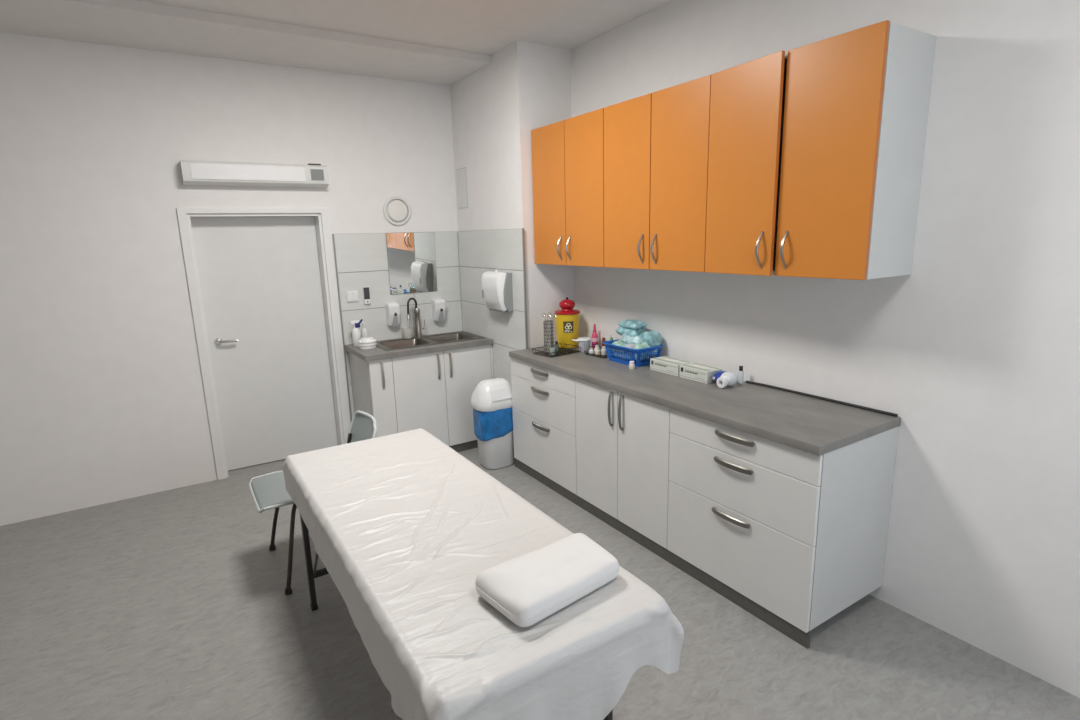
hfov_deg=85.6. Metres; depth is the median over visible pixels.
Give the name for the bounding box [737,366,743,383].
bottle
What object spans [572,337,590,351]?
measuring jug
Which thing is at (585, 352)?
wire tray
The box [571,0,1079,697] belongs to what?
wall
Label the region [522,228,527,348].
trim
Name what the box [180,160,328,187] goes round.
air purifier
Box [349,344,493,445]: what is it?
base cabinet
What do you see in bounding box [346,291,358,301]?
light switch
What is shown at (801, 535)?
base cabinet
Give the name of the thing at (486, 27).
ceiling
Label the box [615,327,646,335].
pack
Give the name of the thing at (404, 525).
sheet
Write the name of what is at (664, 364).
glove box
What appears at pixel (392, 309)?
soap dispenser
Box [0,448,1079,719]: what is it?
floor
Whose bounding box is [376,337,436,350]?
basin
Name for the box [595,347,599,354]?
bottle
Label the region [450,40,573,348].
wall pier
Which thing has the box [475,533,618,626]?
pillow
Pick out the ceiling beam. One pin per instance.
(124, 23)
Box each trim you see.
[176,208,349,479]
[332,234,351,420]
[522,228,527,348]
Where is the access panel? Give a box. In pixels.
[456,167,467,208]
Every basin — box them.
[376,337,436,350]
[420,331,484,343]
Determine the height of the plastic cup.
0.087 m
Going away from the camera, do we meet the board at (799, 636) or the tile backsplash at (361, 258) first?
the board at (799, 636)
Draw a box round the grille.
[310,169,323,180]
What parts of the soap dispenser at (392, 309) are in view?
push lever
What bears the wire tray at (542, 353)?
on the countertop at (816, 426)
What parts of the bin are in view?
lid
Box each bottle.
[350,319,361,345]
[361,323,368,337]
[591,324,597,348]
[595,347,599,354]
[601,346,606,354]
[629,361,634,368]
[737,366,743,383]
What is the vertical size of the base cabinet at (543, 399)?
0.777 m
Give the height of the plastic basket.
0.117 m
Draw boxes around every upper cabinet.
[531,108,603,266]
[604,75,710,271]
[705,20,935,279]
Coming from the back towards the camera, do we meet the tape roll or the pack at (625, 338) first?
the pack at (625, 338)
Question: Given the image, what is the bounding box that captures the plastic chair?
[249,410,376,594]
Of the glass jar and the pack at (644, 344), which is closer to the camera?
the pack at (644, 344)
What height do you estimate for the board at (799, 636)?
0.068 m
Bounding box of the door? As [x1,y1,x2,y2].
[190,217,337,470]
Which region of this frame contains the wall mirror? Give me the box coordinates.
[385,232,436,294]
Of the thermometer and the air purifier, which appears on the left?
the air purifier
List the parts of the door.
handle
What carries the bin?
on the floor
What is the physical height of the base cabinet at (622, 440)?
0.777 m
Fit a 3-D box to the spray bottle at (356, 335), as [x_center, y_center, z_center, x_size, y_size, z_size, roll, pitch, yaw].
[-1.425,-0.214,4.547,0.095,0.209,0.064,-9,14,-31]
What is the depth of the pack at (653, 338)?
3.61 m
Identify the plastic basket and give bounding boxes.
[603,339,662,366]
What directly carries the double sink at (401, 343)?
in the countertop at (377, 353)
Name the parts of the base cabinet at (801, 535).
handle, handle, handle, drawer, drawer, drawer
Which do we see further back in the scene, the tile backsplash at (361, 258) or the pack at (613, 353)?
the tile backsplash at (361, 258)
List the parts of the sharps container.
lid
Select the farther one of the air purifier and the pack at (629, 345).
the air purifier
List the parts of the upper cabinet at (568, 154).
door, handle, handle, door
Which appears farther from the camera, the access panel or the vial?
the access panel
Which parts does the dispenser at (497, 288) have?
plate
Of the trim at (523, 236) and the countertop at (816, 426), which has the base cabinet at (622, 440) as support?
the countertop at (816, 426)
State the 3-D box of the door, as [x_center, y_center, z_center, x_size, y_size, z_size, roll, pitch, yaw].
[-2.050,-0.126,4.448,0.827,1.875,0.099,-9,14,-31]
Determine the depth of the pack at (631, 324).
3.73 m
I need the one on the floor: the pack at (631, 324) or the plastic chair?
the plastic chair
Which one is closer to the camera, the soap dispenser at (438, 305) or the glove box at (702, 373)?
the glove box at (702, 373)
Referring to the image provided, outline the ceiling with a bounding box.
[137,0,673,54]
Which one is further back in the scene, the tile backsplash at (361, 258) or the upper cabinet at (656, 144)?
the tile backsplash at (361, 258)
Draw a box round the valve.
[383,196,410,225]
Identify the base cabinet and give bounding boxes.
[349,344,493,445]
[510,357,576,494]
[575,378,670,548]
[667,408,898,632]
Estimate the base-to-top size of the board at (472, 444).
0.068 m
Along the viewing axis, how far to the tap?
4.82 m
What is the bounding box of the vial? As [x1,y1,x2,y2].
[555,341,558,353]
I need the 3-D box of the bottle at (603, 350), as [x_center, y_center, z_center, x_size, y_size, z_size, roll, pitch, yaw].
[0.434,-0.064,3.954,0.040,0.055,0.040,-9,14,-31]
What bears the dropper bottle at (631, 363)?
on the countertop at (816, 426)
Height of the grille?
0.077 m
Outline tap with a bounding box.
[407,298,424,336]
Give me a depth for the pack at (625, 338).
3.69 m
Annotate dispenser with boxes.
[385,302,399,326]
[431,298,445,321]
[481,270,512,312]
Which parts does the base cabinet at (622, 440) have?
door, handle, handle, door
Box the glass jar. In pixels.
[549,347,555,354]
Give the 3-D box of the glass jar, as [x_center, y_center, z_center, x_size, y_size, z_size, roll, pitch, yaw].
[0.086,-0.060,4.000,0.042,0.046,0.041,-9,14,-31]
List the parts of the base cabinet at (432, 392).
handle, door, door, handle, handle, door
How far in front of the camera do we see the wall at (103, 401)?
3.82 m
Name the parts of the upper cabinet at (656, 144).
door, handle, handle, door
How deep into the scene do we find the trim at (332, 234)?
4.59 m
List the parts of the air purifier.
panel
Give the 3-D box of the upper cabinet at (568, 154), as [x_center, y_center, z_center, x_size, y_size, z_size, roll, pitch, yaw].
[0.293,-1.089,3.846,0.390,0.904,0.789,-9,14,-31]
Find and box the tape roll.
[716,377,727,387]
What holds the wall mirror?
attached to the wall at (103, 401)
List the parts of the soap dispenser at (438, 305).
push lever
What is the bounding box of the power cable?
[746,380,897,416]
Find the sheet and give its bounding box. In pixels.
[283,428,683,719]
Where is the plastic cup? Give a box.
[401,327,412,338]
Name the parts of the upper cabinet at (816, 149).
door, handle, handle, door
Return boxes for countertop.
[344,331,493,360]
[509,345,900,455]
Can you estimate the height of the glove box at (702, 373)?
0.069 m
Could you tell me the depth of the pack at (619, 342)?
3.75 m
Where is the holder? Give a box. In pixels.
[543,320,553,352]
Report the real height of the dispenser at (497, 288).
0.314 m
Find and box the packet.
[713,371,737,385]
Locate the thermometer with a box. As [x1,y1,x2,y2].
[362,287,370,303]
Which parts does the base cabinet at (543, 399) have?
handle, handle, handle, drawer, drawer, drawer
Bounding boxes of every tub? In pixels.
[358,337,376,349]
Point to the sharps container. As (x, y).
(567, 318)
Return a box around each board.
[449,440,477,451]
[515,458,810,648]
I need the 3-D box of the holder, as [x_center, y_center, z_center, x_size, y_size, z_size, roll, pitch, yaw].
[0.061,-0.164,4.072,0.072,0.220,0.072,-9,14,-31]
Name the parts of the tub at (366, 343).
lid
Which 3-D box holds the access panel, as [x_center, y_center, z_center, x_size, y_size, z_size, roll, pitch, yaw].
[-0.645,-1.415,4.814,0.006,0.320,0.188,-9,14,-31]
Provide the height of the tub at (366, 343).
0.082 m
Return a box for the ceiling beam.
[0,0,490,85]
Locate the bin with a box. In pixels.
[471,378,513,469]
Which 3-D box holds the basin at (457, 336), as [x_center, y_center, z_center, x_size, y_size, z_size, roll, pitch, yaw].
[-0.737,-0.117,4.846,0.416,0.155,0.437,-9,14,-31]
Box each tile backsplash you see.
[334,231,462,417]
[458,228,525,383]
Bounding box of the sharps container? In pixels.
[554,297,579,347]
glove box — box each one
[650,356,692,376]
[679,363,722,383]
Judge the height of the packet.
0.072 m
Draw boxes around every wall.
[0,32,462,525]
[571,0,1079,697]
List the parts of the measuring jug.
lid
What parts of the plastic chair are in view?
seat, leg, leg, backrest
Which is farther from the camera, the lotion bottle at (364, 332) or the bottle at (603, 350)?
the lotion bottle at (364, 332)
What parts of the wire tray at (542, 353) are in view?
plate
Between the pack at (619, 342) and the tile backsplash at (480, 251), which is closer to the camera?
the pack at (619, 342)
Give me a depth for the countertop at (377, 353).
4.40 m
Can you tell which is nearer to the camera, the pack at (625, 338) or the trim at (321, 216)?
the pack at (625, 338)
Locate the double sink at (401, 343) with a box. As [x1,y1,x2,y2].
[376,331,484,350]
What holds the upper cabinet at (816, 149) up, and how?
attached to the wall at (975, 350)
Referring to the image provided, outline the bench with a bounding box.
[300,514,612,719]
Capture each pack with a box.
[609,340,626,352]
[613,353,655,362]
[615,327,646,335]
[618,319,647,330]
[619,334,640,343]
[623,343,634,353]
[632,342,649,355]
[640,330,662,346]
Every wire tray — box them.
[532,343,580,357]
[584,349,606,357]

